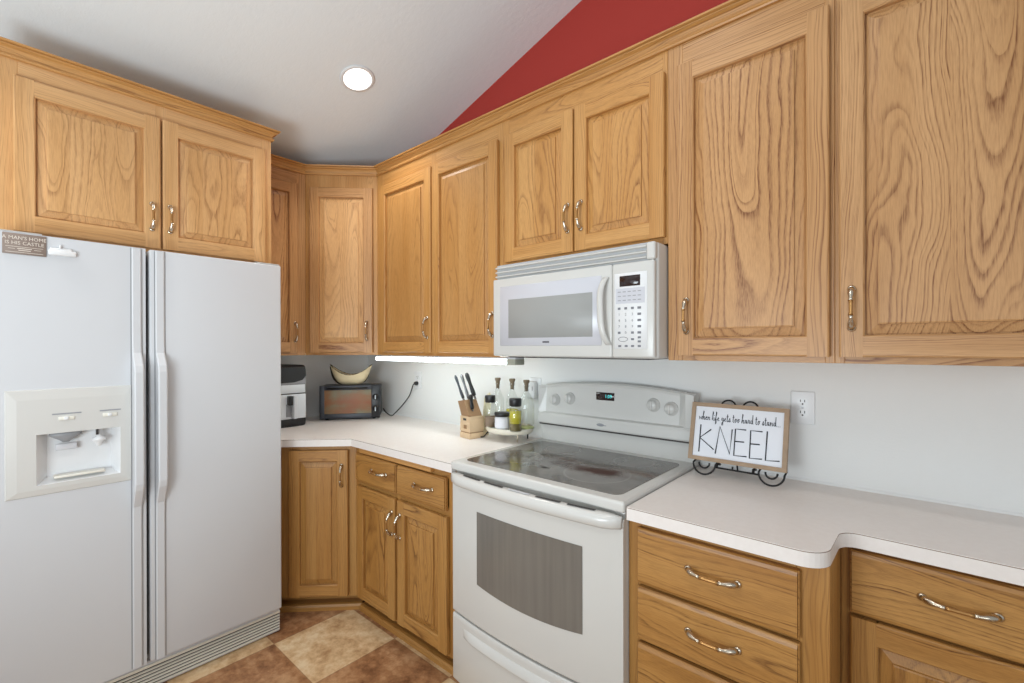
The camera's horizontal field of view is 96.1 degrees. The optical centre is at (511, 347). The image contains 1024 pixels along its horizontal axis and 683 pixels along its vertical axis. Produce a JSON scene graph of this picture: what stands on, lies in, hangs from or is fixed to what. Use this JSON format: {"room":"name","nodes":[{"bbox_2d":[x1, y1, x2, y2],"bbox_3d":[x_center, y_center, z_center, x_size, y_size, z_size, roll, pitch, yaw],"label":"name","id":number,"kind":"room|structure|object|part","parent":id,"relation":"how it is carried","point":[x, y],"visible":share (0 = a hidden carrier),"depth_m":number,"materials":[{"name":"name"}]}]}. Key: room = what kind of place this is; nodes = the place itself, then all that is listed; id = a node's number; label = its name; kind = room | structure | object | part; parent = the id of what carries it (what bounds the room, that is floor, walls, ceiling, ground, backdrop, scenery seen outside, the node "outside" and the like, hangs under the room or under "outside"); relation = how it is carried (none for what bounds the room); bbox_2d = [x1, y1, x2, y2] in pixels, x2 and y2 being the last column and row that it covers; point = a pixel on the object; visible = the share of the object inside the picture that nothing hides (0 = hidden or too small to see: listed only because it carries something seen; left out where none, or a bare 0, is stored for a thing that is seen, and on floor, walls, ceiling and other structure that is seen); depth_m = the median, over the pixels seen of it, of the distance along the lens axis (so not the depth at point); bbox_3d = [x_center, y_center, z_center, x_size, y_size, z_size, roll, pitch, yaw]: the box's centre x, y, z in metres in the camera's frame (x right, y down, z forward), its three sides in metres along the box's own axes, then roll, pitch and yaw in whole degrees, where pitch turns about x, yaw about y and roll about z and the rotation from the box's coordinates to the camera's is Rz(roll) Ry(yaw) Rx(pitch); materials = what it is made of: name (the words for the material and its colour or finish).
{"room":"kitchen","nodes":[
{"label":"kitchen","id":0,"kind":"room"},
{"bbox_2d":[0,0,581,165],"bbox_3d":[-0.681,-1.961,-0.288,5.700,1.821,5.300,0,0,41],"label":"ceiling","id":1,"kind":"structure","parent":0,"point":[278,65],"depth_m":2.18,"materials":[{"name":"white paint"}]},
{"bbox_2d":[340,65,374,91],"bbox_3d":[-0.788,-1.371,2.351,0.172,0.055,0.164,0,0,-45],"label":"recessed light","id":2,"kind":"object","parent":1,"relation":"in","point":[356,78],"visible":1,"depth_m":2.34,"materials":[{"name":"white glass"}]},
{"bbox_2d":[163,610,458,682],"bbox_3d":[-0.674,1.413,-0.281,5.700,0.050,5.300,0,0,41],"label":"floor","id":3,"kind":"structure","parent":0,"point":[339,646],"depth_m":2.05,"materials":[{"name":"tile"}]},
{"bbox_2d":[0,229,281,682],"bbox_3d":[-1.661,0.488,2.097,0.788,1.786,0.916,0,0,41],"label":"refrigerator","id":4,"kind":"object","parent":3,"relation":"on","point":[140,390],"visible":0.99,"depth_m":1.78,"materials":[{"name":"white metal"}]},
{"bbox_2d":[2,231,45,256],"bbox_3d":[-1.663,-0.352,1.571,0.006,0.070,0.105,0,0,41],"label":"magnet","id":5,"kind":"object","parent":4,"relation":"attached to","point":[13,243],"visible":1,"depth_m":1.57},
{"bbox_2d":[48,246,75,256],"bbox_3d":[-1.599,-0.344,1.638,0.014,0.036,0.072,0,0,41],"label":"clip","id":6,"kind":"object","parent":4,"relation":"attached to","point":[52,251],"visible":1,"depth_m":1.63,"materials":[{"name":"white plastic"}]},
{"bbox_3d":[-1.613,0.337,1.666,0.042,0.066,0.090,0,0,41],"label":"ice lever","id":7,"kind":"part","parent":4,"relation":"part of","materials":[{"name":"grey plastic"}]},
{"bbox_2d":[52,412,81,420],"bbox_3d":[-1.588,0.245,1.644,0.011,0.026,0.076,0,0,41],"label":"switch","id":8,"kind":"object","parent":4,"relation":"attached to","point":[56,416],"depth_m":1.64,"materials":[{"name":"grey plastic"}]},
{"bbox_3d":[-1.598,0.431,1.694,0.057,1.645,0.392,0,0,41],"label":"freezer door","id":9,"kind":"part","parent":4,"relation":"part of","materials":[{"name":"white metal"}]},
{"bbox_3d":[-1.554,0.337,1.732,0.041,0.066,0.040,0,0,41],"label":"water lever","id":10,"kind":"part","parent":4,"relation":"part of","materials":[{"name":"white plastic"}]},
{"bbox_2d":[100,408,120,416],"bbox_3d":[-1.511,0.245,1.733,0.011,0.026,0.060,0,0,41],"label":"switch","id":11,"kind":"object","parent":4,"relation":"attached to","point":[104,412],"depth_m":1.73,"materials":[{"name":"grey plastic"}]},
{"bbox_2d":[0,55,270,262],"bbox_3d":[-1.743,-0.735,2.154,0.684,0.654,0.951,0,0,41],"label":"upper cabinet","id":12,"kind":"object","parent":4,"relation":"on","point":[80,160],"visible":0.95,"depth_m":1.88,"materials":[{"name":"brown wood"}]},
{"bbox_3d":[-1.647,-0.699,1.811,0.019,0.554,0.429,0,0,41],"label":"door","id":13,"kind":"part","parent":12,"relation":"part of","materials":[{"name":"brown wood"}]},
{"bbox_3d":[-1.646,-0.699,1.810,0.016,0.438,0.319,0,0,41],"label":"raised panel","id":14,"kind":"part","parent":12,"relation":"part of","materials":[{"name":"brown wood"}]},
{"bbox_2d":[0,36,280,142],"bbox_3d":[-1.609,-1.066,2.059,0.313,0.053,0.986,0,0,41],"label":"crown molding","id":15,"kind":"structure","parent":12,"relation":"on","point":[9,48],"depth_m":1.88,"materials":[{"name":"brown wood"}]},
{"bbox_3d":[-1.506,-0.554,1.932,0.035,0.127,0.021,0,0,41],"label":"handle","id":16,"kind":"part","parent":12,"relation":"part of","materials":[{"name":"silver metal"}]},
{"bbox_3d":[-1.464,-0.554,1.980,0.035,0.127,0.021,0,0,41],"label":"handle","id":17,"kind":"part","parent":12,"relation":"part of","materials":[{"name":"silver metal"}]},
{"bbox_3d":[-1.365,-0.700,2.135,0.019,0.554,0.416,0,0,41],"label":"door","id":18,"kind":"part","parent":12,"relation":"part of","materials":[{"name":"brown wood"}]},
{"bbox_3d":[-1.364,-0.700,2.134,0.016,0.438,0.306,0,0,41],"label":"raised panel","id":19,"kind":"part","parent":12,"relation":"part of","materials":[{"name":"brown wood"}]},
{"bbox_3d":[-1.448,0.431,1.784,0.055,1.637,0.037,0,0,41],"label":"handle","id":20,"kind":"part","parent":4,"relation":"part of","materials":[{"name":"white plastic"}]},
{"bbox_3d":[-1.399,0.431,1.840,0.055,1.637,0.037,0,0,41],"label":"handle","id":21,"kind":"part","parent":4,"relation":"part of","materials":[{"name":"white plastic"}]},
{"bbox_3d":[-1.295,0.430,2.042,0.057,1.645,0.506,0,0,41],"label":"fresh food door","id":22,"kind":"part","parent":4,"relation":"part of","materials":[{"name":"white metal"}]},
{"bbox_2d":[279,446,364,612],"bbox_3d":[-1.049,0.945,2.806,0.876,0.876,0.930,0,0,41],"label":"base cabinet","id":23,"kind":"object","parent":3,"relation":"on","point":[319,484],"visible":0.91,"depth_m":2.38,"materials":[{"name":"brown wood"}]},
{"bbox_3d":[-1.000,0.908,2.384,0.301,0.756,0.019,0,0,-4],"label":"door","id":24,"kind":"part","parent":23,"relation":"part of","materials":[{"name":"brown wood"}]},
{"bbox_3d":[-1.000,0.908,2.384,0.191,0.640,0.016,0,0,-4],"label":"raised panel","id":25,"kind":"part","parent":23,"relation":"part of","materials":[{"name":"brown wood"}]},
{"bbox_3d":[-0.881,0.661,2.365,0.021,0.127,0.035,0,0,-4],"label":"handle","id":26,"kind":"part","parent":23,"relation":"part of","materials":[{"name":"silver metal"}]},
{"bbox_2d":[281,413,540,472],"bbox_3d":[-0.754,0.488,2.546,1.666,0.038,0.933,0,0,41],"label":"countertop","id":27,"kind":"structure","parent":23,"relation":"on","point":[433,444],"depth_m":2.37,"materials":[{"name":"laminate"}]},
{"bbox_2d":[281,364,305,427],"bbox_3d":[-1.417,0.287,2.761,0.305,0.365,0.284,0,0,41],"label":"air fryer","id":28,"kind":"object","parent":27,"relation":"on","point":[293,376],"visible":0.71,"depth_m":2.72,"materials":[{"name":"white plastic"}]},
{"bbox_3d":[-1.292,0.351,2.703,0.041,0.135,0.052,0,0,41],"label":"handle","id":29,"kind":"part","parent":28,"relation":"part of","materials":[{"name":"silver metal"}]},
{"bbox_3d":[-1.335,0.165,2.691,0.005,0.093,0.262,0,0,41],"label":"touch panel","id":30,"kind":"part","parent":28,"relation":"part of","materials":[{"name":"black plastic"}]},
{"bbox_3d":[-1.334,0.349,2.688,0.007,0.145,0.262,0,0,41],"label":"basket drawer","id":31,"kind":"part","parent":28,"relation":"part of","materials":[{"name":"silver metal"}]},
{"bbox_2d":[319,381,417,419],"bbox_3d":[-0.945,0.345,3.088,0.624,0.246,0.260,0,0,-11],"label":"toaster oven","id":32,"kind":"object","parent":27,"relation":"on","point":[363,400],"visible":1,"depth_m":3.00,"materials":[{"name":"grey metal"}]},
{"bbox_3d":[-1.067,0.352,2.999,0.292,0.155,0.009,0,0,-11],"label":"glass door","id":33,"kind":"part","parent":32,"relation":"part of","materials":[{"name":"orange glass"}]},
{"bbox_3d":[-1.065,0.264,2.978,0.257,0.011,0.026,0,0,-11],"label":"handle","id":34,"kind":"part","parent":32,"relation":"part of","materials":[{"name":"black plastic"}]},
{"bbox_2d":[330,364,371,384],"bbox_3d":[-1.073,0.178,3.076,0.272,0.138,0.135,0,0,-11],"label":"wooden bowl","id":35,"kind":"object","parent":32,"relation":"on","point":[340,377],"visible":1,"depth_m":3.03,"materials":[{"name":"beige wood"}]},
{"bbox_3d":[-0.772,0.344,3.113,0.348,0.244,0.050,0,0,34],"label":"power cord","id":36,"kind":"part","parent":32,"relation":"part of","materials":[{"name":"black plastic"}]},
{"bbox_2d":[458,399,483,438],"bbox_3d":[-0.215,0.369,2.410,0.095,0.198,0.101,0,0,-39],"label":"knife block","id":37,"kind":"object","parent":27,"relation":"on","point":[471,422],"visible":1,"depth_m":2.38,"materials":[{"name":"brown wood"}]},
{"bbox_2d":[454,375,464,399],"bbox_3d":[-0.274,0.213,2.426,0.066,0.137,0.019,0,0,25],"label":"kitchen knife","id":38,"kind":"object","parent":37,"relation":"in","point":[455,376],"visible":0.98,"depth_m":2.42,"materials":[{"name":"grey metal"}]},
{"bbox_2d":[460,374,468,399],"bbox_3d":[-0.244,0.211,2.424,0.056,0.143,0.018,0,0,15],"label":"kitchen knife","id":39,"kind":"object","parent":37,"relation":"in","point":[461,375],"visible":0.92,"depth_m":2.42,"materials":[{"name":"metal"}]},
{"bbox_2d":[465,373,475,398],"bbox_3d":[-0.214,0.199,2.407,0.060,0.137,0.025,0,0,11],"label":"kitchen knife","id":40,"kind":"object","parent":37,"relation":"in","point":[467,375],"visible":0.98,"depth_m":2.40,"materials":[{"name":"black plastic"}]},
{"bbox_2d":[468,394,473,410],"bbox_3d":[-0.210,0.284,2.375,0.024,0.086,0.029,0,0,41],"label":"kitchen knife","id":41,"kind":"object","parent":37,"relation":"in","point":[471,395],"visible":1,"depth_m":2.37,"materials":[{"name":"black plastic"}]},
{"bbox_2d":[483,392,490,434],"bbox_3d":[-0.137,0.353,2.477,0.057,0.227,0.015,0,0,-5],"label":"cutting board","id":42,"kind":"object","parent":27,"relation":"on","point":[487,406],"visible":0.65,"depth_m":2.47,"materials":[{"name":"beige wood"}]},
{"bbox_2d":[481,423,533,442],"bbox_3d":[-0.014,0.434,2.360,0.272,0.066,0.216,0,0,41],"label":"tray","id":43,"kind":"object","parent":27,"relation":"on","point":[489,429],"visible":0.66,"depth_m":2.27,"materials":[{"name":"white metal"}]},
{"bbox_2d":[485,395,495,426],"bbox_3d":[-0.112,0.326,2.365,0.062,0.163,0.062,0,0,41],"label":"spice jar","id":44,"kind":"object","parent":43,"relation":"on","point":[489,420],"visible":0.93,"depth_m":2.34,"materials":[{"name":"clear glass"}]},
{"bbox_3d":[-0.112,0.262,2.365,0.056,0.036,0.055,0,0,41],"label":"lid","id":45,"kind":"part","parent":44,"relation":"part of","materials":[{"name":"black plastic"}]},
{"bbox_2d":[495,378,500,388],"bbox_3d":[-0.075,0.283,2.445,0.068,0.248,0.068,0,0,41],"label":"oil bottle","id":46,"kind":"object","parent":43,"relation":"on","point":[497,380],"visible":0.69,"depth_m":2.44,"materials":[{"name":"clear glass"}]},
{"bbox_2d":[494,411,509,429],"bbox_3d":[-0.050,0.365,2.300,0.078,0.085,0.078,0,0,41],"label":"spice jar","id":47,"kind":"object","parent":43,"relation":"on","point":[501,417],"visible":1,"depth_m":2.27,"materials":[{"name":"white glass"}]},
{"bbox_3d":[-0.050,0.332,2.300,0.078,0.020,0.078,0,0,41],"label":"lid","id":48,"kind":"part","parent":47,"relation":"part of","materials":[{"name":"black plastic"}]},
{"bbox_2d":[506,378,517,425],"bbox_3d":[0.001,0.284,2.391,0.068,0.246,0.068,0,0,41],"label":"oil bottle","id":49,"kind":"object","parent":43,"relation":"on","point":[512,380],"visible":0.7,"depth_m":2.38,"materials":[{"name":"clear glass"}]},
{"bbox_2d":[509,398,521,431],"bbox_3d":[0.017,0.327,2.243,0.062,0.161,0.062,0,0,41],"label":"spice jar","id":50,"kind":"object","parent":43,"relation":"on","point":[515,415],"visible":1,"depth_m":2.22,"materials":[{"name":"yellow glass"}]},
{"bbox_3d":[0.017,0.265,2.243,0.062,0.038,0.061,0,0,41],"label":"lid","id":51,"kind":"part","parent":50,"relation":"part of","materials":[{"name":"black plastic"}]},
{"bbox_2d":[521,380,533,429],"bbox_3d":[0.072,0.284,2.307,0.080,0.246,0.080,0,0,41],"label":"oil bottle","id":52,"kind":"object","parent":43,"relation":"on","point":[526,382],"visible":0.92,"depth_m":2.30,"materials":[{"name":"clear glass"}]},
{"bbox_2d":[356,448,454,674],"bbox_3d":[-0.335,0.945,2.359,0.788,0.876,0.665,0,0,41],"label":"base cabinet","id":53,"kind":"object","parent":3,"relation":"on","point":[405,508],"visible":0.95,"depth_m":2.10,"materials":[{"name":"brown wood"}]},
{"bbox_3d":[-0.669,0.994,2.267,0.220,0.457,0.016,0,0,41],"label":"raised panel","id":54,"kind":"part","parent":53,"relation":"part of","materials":[{"name":"brown wood"}]},
{"bbox_3d":[-0.671,0.613,2.268,0.349,0.140,0.019,0,0,41],"label":"drawer","id":55,"kind":"part","parent":53,"relation":"part of","materials":[{"name":"brown wood"}]},
{"bbox_3d":[-0.669,0.994,2.268,0.330,0.573,0.019,0,0,41],"label":"door","id":56,"kind":"part","parent":53,"relation":"part of","materials":[{"name":"brown wood"}]},
{"bbox_3d":[-0.659,0.607,2.222,0.146,0.021,0.035,0,0,41],"label":"handle","id":57,"kind":"part","parent":53,"relation":"part of","materials":[{"name":"silver metal"}]},
{"bbox_3d":[-0.576,0.825,2.151,0.021,0.127,0.035,0,0,41],"label":"handle","id":58,"kind":"part","parent":53,"relation":"part of","materials":[{"name":"silver metal"}]},
{"bbox_3d":[-0.528,0.825,2.109,0.021,0.127,0.035,0,0,41],"label":"handle","id":59,"kind":"part","parent":53,"relation":"part of","materials":[{"name":"silver metal"}]},
{"bbox_3d":[-0.401,0.614,2.034,0.340,0.138,0.019,0,0,41],"label":"drawer","id":60,"kind":"part","parent":53,"relation":"part of","materials":[{"name":"brown wood"}]},
{"bbox_3d":[-0.399,0.608,1.996,0.146,0.021,0.035,0,0,41],"label":"handle","id":61,"kind":"part","parent":53,"relation":"part of","materials":[{"name":"silver metal"}]},
{"bbox_3d":[-0.399,0.994,2.032,0.238,0.457,0.016,0,0,41],"label":"raised panel","id":62,"kind":"part","parent":53,"relation":"part of","materials":[{"name":"brown wood"}]},
{"bbox_3d":[-0.398,0.994,2.032,0.348,0.573,0.019,0,0,41],"label":"door","id":63,"kind":"part","parent":53,"relation":"part of","materials":[{"name":"brown wood"}]},
{"bbox_2d":[451,382,699,682],"bbox_3d":[0.236,0.771,1.830,0.765,1.223,0.692,0,0,41],"label":"electric range","id":64,"kind":"object","parent":3,"relation":"on","point":[541,526],"visible":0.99,"depth_m":1.64,"materials":[{"name":"white metal"}]},
{"bbox_3d":[0.039,1.199,1.604,0.753,0.268,0.060,0,0,41],"label":"storage drawer","id":65,"kind":"part","parent":64,"relation":"part of","materials":[{"name":"white metal"}]},
{"bbox_2d":[451,470,628,682],"bbox_3d":[0.236,0.935,1.831,0.754,0.895,0.692,0,0,41],"label":"oven","id":66,"kind":"object","parent":64,"relation":"in","point":[541,575],"depth_m":1.54,"materials":[{"name":"white metal"}]},
{"bbox_3d":[0.203,0.254,2.239,0.057,0.057,0.033,0,0,41],"label":"control knob","id":67,"kind":"part","parent":64,"relation":"part of","materials":[{"name":"white plastic"}]},
{"bbox_3d":[0.267,0.241,2.183,0.057,0.057,0.033,0,0,41],"label":"control knob","id":68,"kind":"part","parent":64,"relation":"part of","materials":[{"name":"white plastic"}]},
{"bbox_3d":[0.234,0.456,1.831,0.692,0.005,0.507,0,0,41],"label":"cooktop glass","id":69,"kind":"part","parent":64,"relation":"part of","materials":[{"name":"glass"}]},
{"bbox_3d":[0.581,0.239,1.910,0.057,0.057,0.033,0,0,41],"label":"control knob","id":70,"kind":"part","parent":64,"relation":"part of","materials":[{"name":"white plastic"}]},
{"bbox_3d":[0.638,0.248,1.860,0.057,0.057,0.033,0,0,41],"label":"control knob","id":71,"kind":"part","parent":64,"relation":"part of","materials":[{"name":"white plastic"}]},
{"bbox_2d":[629,521,840,682],"bbox_3d":[0.725,0.944,1.436,0.504,0.876,0.665,0,0,41],"label":"base cabinet","id":72,"kind":"object","parent":3,"relation":"on","point":[701,611],"visible":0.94,"depth_m":1.20,"materials":[{"name":"brown wood"}]},
{"bbox_3d":[0.527,0.943,1.226,0.410,0.155,0.019,0,0,41],"label":"drawer","id":73,"kind":"part","parent":72,"relation":"part of","materials":[{"name":"brown wood"}]},
{"bbox_3d":[0.516,0.770,1.200,0.146,0.021,0.035,0,0,41],"label":"handle","id":74,"kind":"part","parent":72,"relation":"part of","materials":[{"name":"silver metal"}]},
{"bbox_3d":[0.516,0.602,1.200,0.146,0.021,0.035,0,0,41],"label":"handle","id":75,"kind":"part","parent":72,"relation":"part of","materials":[{"name":"silver metal"}]},
{"bbox_3d":[0.527,0.609,1.225,0.410,0.163,0.019,0,0,41],"label":"drawer","id":76,"kind":"part","parent":72,"relation":"part of","materials":[{"name":"brown wood"}]},
{"bbox_3d":[0.527,0.778,1.226,0.410,0.155,0.019,0,0,41],"label":"drawer","id":77,"kind":"part","parent":72,"relation":"part of","materials":[{"name":"brown wood"}]},
{"bbox_2d":[627,465,1023,585],"bbox_3d":[0.913,0.487,1.285,0.962,0.038,0.647,0,0,41],"label":"countertop","id":78,"kind":"structure","parent":72,"relation":"on","point":[796,522],"depth_m":1.23,"materials":[{"name":"laminate"}]},
{"bbox_2d":[693,400,787,486],"bbox_3d":[0.824,0.329,1.654,0.301,0.272,0.155,0,0,41],"label":"easel","id":79,"kind":"object","parent":78,"relation":"on","point":[724,401],"visible":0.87,"depth_m":1.61,"materials":[{"name":"black metal"}]},
{"bbox_2d":[688,402,789,472],"bbox_3d":[0.805,0.313,1.649,0.322,0.211,0.075,0,0,41],"label":"wall sign","id":80,"kind":"object","parent":79,"relation":"on","point":[756,437],"visible":1,"depth_m":1.64,"materials":[{"name":"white wood"}]},
{"bbox_2d":[841,547,1023,682],"bbox_3d":[1.156,0.944,1.197,0.460,0.876,0.460,0,0,41],"label":"base cabinet","id":81,"kind":"object","parent":3,"relation":"on","point":[903,620],"visible":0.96,"depth_m":1.09,"materials":[{"name":"brown wood"}]},
{"bbox_3d":[1.027,0.985,1.062,0.290,0.473,0.016,0,0,41],"label":"raised panel","id":82,"kind":"part","parent":81,"relation":"part of","materials":[{"name":"brown wood"}]},
{"bbox_3d":[1.028,0.985,1.062,0.400,0.589,0.019,0,0,41],"label":"door","id":83,"kind":"part","parent":81,"relation":"part of","materials":[{"name":"brown wood"}]},
{"bbox_3d":[1.011,0.592,1.041,0.146,0.021,0.035,0,0,41],"label":"handle","id":84,"kind":"part","parent":81,"relation":"part of","materials":[{"name":"silver metal"}]},
{"bbox_2d":[281,355,367,416],"bbox_3d":[-2.788,0.156,1.555,0.100,2.465,5.300,0,0,41],"label":"wall","id":85,"kind":"structure","parent":0,"point":[317,367],"depth_m":3.16,"materials":[{"name":"paint"}]},
{"bbox_2d":[271,165,305,355],"bbox_3d":[-1.446,-0.509,2.739,0.366,1.109,0.320,0,0,41],"label":"upper cabinet","id":86,"kind":"object","parent":85,"relation":"attached to","point":[287,186],"visible":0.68,"depth_m":2.69,"materials":[{"name":"brown wood"}]},
{"bbox_3d":[-1.354,-0.470,2.632,0.016,0.880,0.158,0,0,41],"label":"raised panel","id":87,"kind":"part","parent":86,"relation":"part of","materials":[{"name":"brown wood"}]},
{"bbox_3d":[-1.261,-0.092,2.699,0.035,0.127,0.021,0,0,41],"label":"handle","id":88,"kind":"part","parent":86,"relation":"part of","materials":[{"name":"silver metal"}]},
{"bbox_2d":[368,0,1023,512],"bbox_3d":[1.067,-0.719,1.643,5.600,4.199,0.100,0,0,41],"label":"wall","id":89,"kind":"structure","parent":0,"point":[951,433],"depth_m":1.60,"materials":[{"name":"paint"}]},
{"bbox_2d":[305,175,377,354],"bbox_3d":[-1.047,-0.510,3.010,0.611,1.109,0.610,0,0,41],"label":"upper cabinet","id":90,"kind":"object","parent":89,"relation":"attached to","point":[341,212],"visible":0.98,"depth_m":2.77,"materials":[{"name":"brown wood"}]},
{"bbox_3d":[-1.030,-0.467,2.779,0.263,0.877,0.016,0,0,-4],"label":"raised panel","id":91,"kind":"part","parent":90,"relation":"part of","materials":[{"name":"brown wood"}]},
{"bbox_3d":[-0.876,-0.102,2.764,0.021,0.127,0.035,0,0,-4],"label":"handle","id":92,"kind":"part","parent":90,"relation":"part of","materials":[{"name":"silver metal"}]},
{"bbox_2d":[414,371,421,388],"bbox_3d":[-0.622,0.215,3.045,0.072,0.114,0.008,0,0,41],"label":"wall outlet","id":93,"kind":"object","parent":89,"relation":"attached to","point":[417,375],"visible":0.97,"depth_m":3.04,"materials":[{"name":"white plastic"}]},
{"bbox_2d":[378,122,503,356],"bbox_3d":[-0.345,-0.511,2.562,1.036,1.109,0.367,0,0,41],"label":"upper cabinet","id":94,"kind":"object","parent":89,"relation":"attached to","point":[441,212],"visible":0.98,"depth_m":2.40,"materials":[{"name":"brown wood"}]},
{"bbox_3d":[-0.609,-0.468,2.607,0.479,0.988,0.019,0,0,41],"label":"door","id":95,"kind":"part","parent":94,"relation":"part of","materials":[{"name":"brown wood"}]},
{"bbox_3d":[-0.609,-0.468,2.606,0.369,0.872,0.016,0,0,41],"label":"raised panel","id":96,"kind":"part","parent":94,"relation":"part of","materials":[{"name":"brown wood"}]},
{"bbox_3d":[-0.464,-0.107,2.447,0.021,0.127,0.035,0,0,41],"label":"handle","id":97,"kind":"part","parent":94,"relation":"part of","materials":[{"name":"silver metal"}]},
{"bbox_2d":[376,355,523,364],"bbox_3d":[-0.395,0.062,2.503,1.145,0.036,0.067,0,0,41],"label":"light","id":98,"kind":"object","parent":94,"relation":"attached to","point":[449,359],"visible":0.91,"depth_m":2.37,"materials":[{"name":"grey plastic"}]},
{"bbox_3d":[-0.242,-0.468,2.287,0.360,0.872,0.016,0,0,41],"label":"raised panel","id":99,"kind":"part","parent":94,"relation":"part of","materials":[{"name":"brown wood"}]},
{"bbox_3d":[-0.242,-0.468,2.287,0.470,0.988,0.019,0,0,41],"label":"door","id":100,"kind":"part","parent":94,"relation":"part of","materials":[{"name":"brown wood"}]},
{"bbox_3d":[-0.103,-0.107,2.132,0.021,0.127,0.035,0,0,41],"label":"handle","id":101,"kind":"part","parent":94,"relation":"part of","materials":[{"name":"silver metal"}]},
{"bbox_2d":[271,0,782,176],"bbox_3d":[0.033,-1.069,1.988,3.128,0.053,0.561,0,0,30],"label":"crown molding","id":102,"kind":"structure","parent":94,"relation":"attached to","point":[730,11],"depth_m":1.88,"materials":[{"name":"brown wood"}]},
{"bbox_2d":[530,377,540,399],"bbox_3d":[0.122,0.213,2.397,0.072,0.114,0.008,0,0,41],"label":"wall outlet","id":103,"kind":"object","parent":89,"relation":"attached to","point":[538,380],"visible":0.3,"depth_m":2.38,"materials":[{"name":"white plastic"}]},
{"bbox_2d":[527,381,536,398],"bbox_3d":[0.104,0.219,2.385,0.052,0.088,0.033,0,0,41],"label":"plug adaptor","id":104,"kind":"object","parent":103,"relation":"attached to","point":[532,388],"visible":0.89,"depth_m":2.37,"materials":[{"name":"white plastic"}]},
{"bbox_2d":[504,51,667,264],"bbox_3d":[0.338,-0.716,1.966,0.776,0.699,0.367,0,0,41],"label":"upper cabinet","id":105,"kind":"object","parent":89,"relation":"attached to","point":[586,168],"visible":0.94,"depth_m":1.80,"materials":[{"name":"brown wood"}]},
{"bbox_3d":[0.109,-0.675,1.980,0.258,0.459,0.016,0,0,41],"label":"raised panel","id":106,"kind":"part","parent":105,"relation":"part of","materials":[{"name":"brown wood"}]},
{"bbox_3d":[0.109,-0.675,1.980,0.368,0.575,0.019,0,0,41],"label":"door","id":107,"kind":"part","parent":105,"relation":"part of","materials":[{"name":"brown wood"}]},
{"bbox_3d":[0.214,-0.525,1.854,0.021,0.127,0.035,0,0,41],"label":"handle","id":108,"kind":"part","parent":105,"relation":"part of","materials":[{"name":"silver metal"}]},
{"bbox_3d":[0.262,-0.525,1.813,0.021,0.127,0.035,0,0,41],"label":"handle","id":109,"kind":"part","parent":105,"relation":"part of","materials":[{"name":"silver metal"}]},
{"bbox_2d":[494,241,667,359],"bbox_3d":[0.320,-0.160,1.937,0.754,0.407,0.436,0,0,41],"label":"microwave oven","id":110,"kind":"object","parent":105,"relation":"attached to","point":[611,303],"visible":0.99,"depth_m":1.73,"materials":[{"name":"white plastic"}]},
{"bbox_3d":[0.428,-0.132,1.617,0.159,0.336,0.022,0,0,41],"label":"control panel","id":111,"kind":"part","parent":110,"relation":"part of","materials":[{"name":"white plastic"}]},
{"bbox_3d":[0.394,-0.675,1.732,0.262,0.459,0.016,0,0,41],"label":"raised panel","id":112,"kind":"part","parent":105,"relation":"part of","materials":[{"name":"brown wood"}]},
{"bbox_3d":[0.394,-0.675,1.733,0.372,0.575,0.019,0,0,41],"label":"door","id":113,"kind":"part","parent":105,"relation":"part of","materials":[{"name":"brown wood"}]},
{"bbox_2d":[381,411,1023,516],"bbox_3d":[0.207,0.463,2.323,3.390,0.008,0.008,0,0,41],"label":"trim","id":114,"kind":"structure","parent":89,"relation":"attached to","point":[721,466],"depth_m":1.50,"materials":[{"name":"white laminate"}]},
{"bbox_2d":[668,0,834,362],"bbox_3d":[0.812,-0.511,1.554,0.482,1.109,0.367,0,0,41],"label":"upper cabinet","id":115,"kind":"object","parent":89,"relation":"attached to","point":[751,98],"visible":0.99,"depth_m":1.42,"materials":[{"name":"brown wood"}]},
{"bbox_3d":[0.577,-0.107,1.540,0.021,0.127,0.035,0,0,41],"label":"handle","id":116,"kind":"part","parent":115,"relation":"part of","materials":[{"name":"silver metal"}]},
{"bbox_3d":[0.731,-0.468,1.439,0.322,0.872,0.016,0,0,41],"label":"raised panel","id":117,"kind":"part","parent":115,"relation":"part of","materials":[{"name":"brown wood"}]},
{"bbox_2d":[791,391,814,424],"bbox_3d":[1.020,0.211,1.615,0.072,0.114,0.008,0,0,41],"label":"wall outlet","id":118,"kind":"object","parent":89,"relation":"attached to","point":[802,402],"visible":1,"depth_m":1.61,"materials":[{"name":"white plastic"}]},
{"bbox_2d":[797,398,807,405],"bbox_3d":[1.018,0.191,1.613,0.034,0.027,0.002,0,0,41],"label":"socket","id":119,"kind":"object","parent":118,"relation":"attached to","point":[800,401],"depth_m":1.61,"materials":[{"name":"white plastic"}]},
{"bbox_2d":[797,409,807,416],"bbox_3d":[1.018,0.230,1.613,0.034,0.027,0.002,0,0,41],"label":"socket","id":120,"kind":"object","parent":118,"relation":"attached to","point":[800,412],"depth_m":1.61,"materials":[{"name":"white plastic"}]},
{"bbox_2d":[835,0,1023,366],"bbox_3d":[1.171,-0.511,1.242,0.468,1.109,0.367,0,0,41],"label":"upper cabinet","id":121,"kind":"object","parent":89,"relation":"attached to","point":[929,94],"visible":1,"depth_m":1.15,"materials":[{"name":"brown wood"}]},
{"bbox_3d":[0.916,-0.107,1.245,0.021,0.127,0.035,0,0,41],"label":"handle","id":122,"kind":"part","parent":121,"relation":"part of","materials":[{"name":"silver metal"}]}
]}

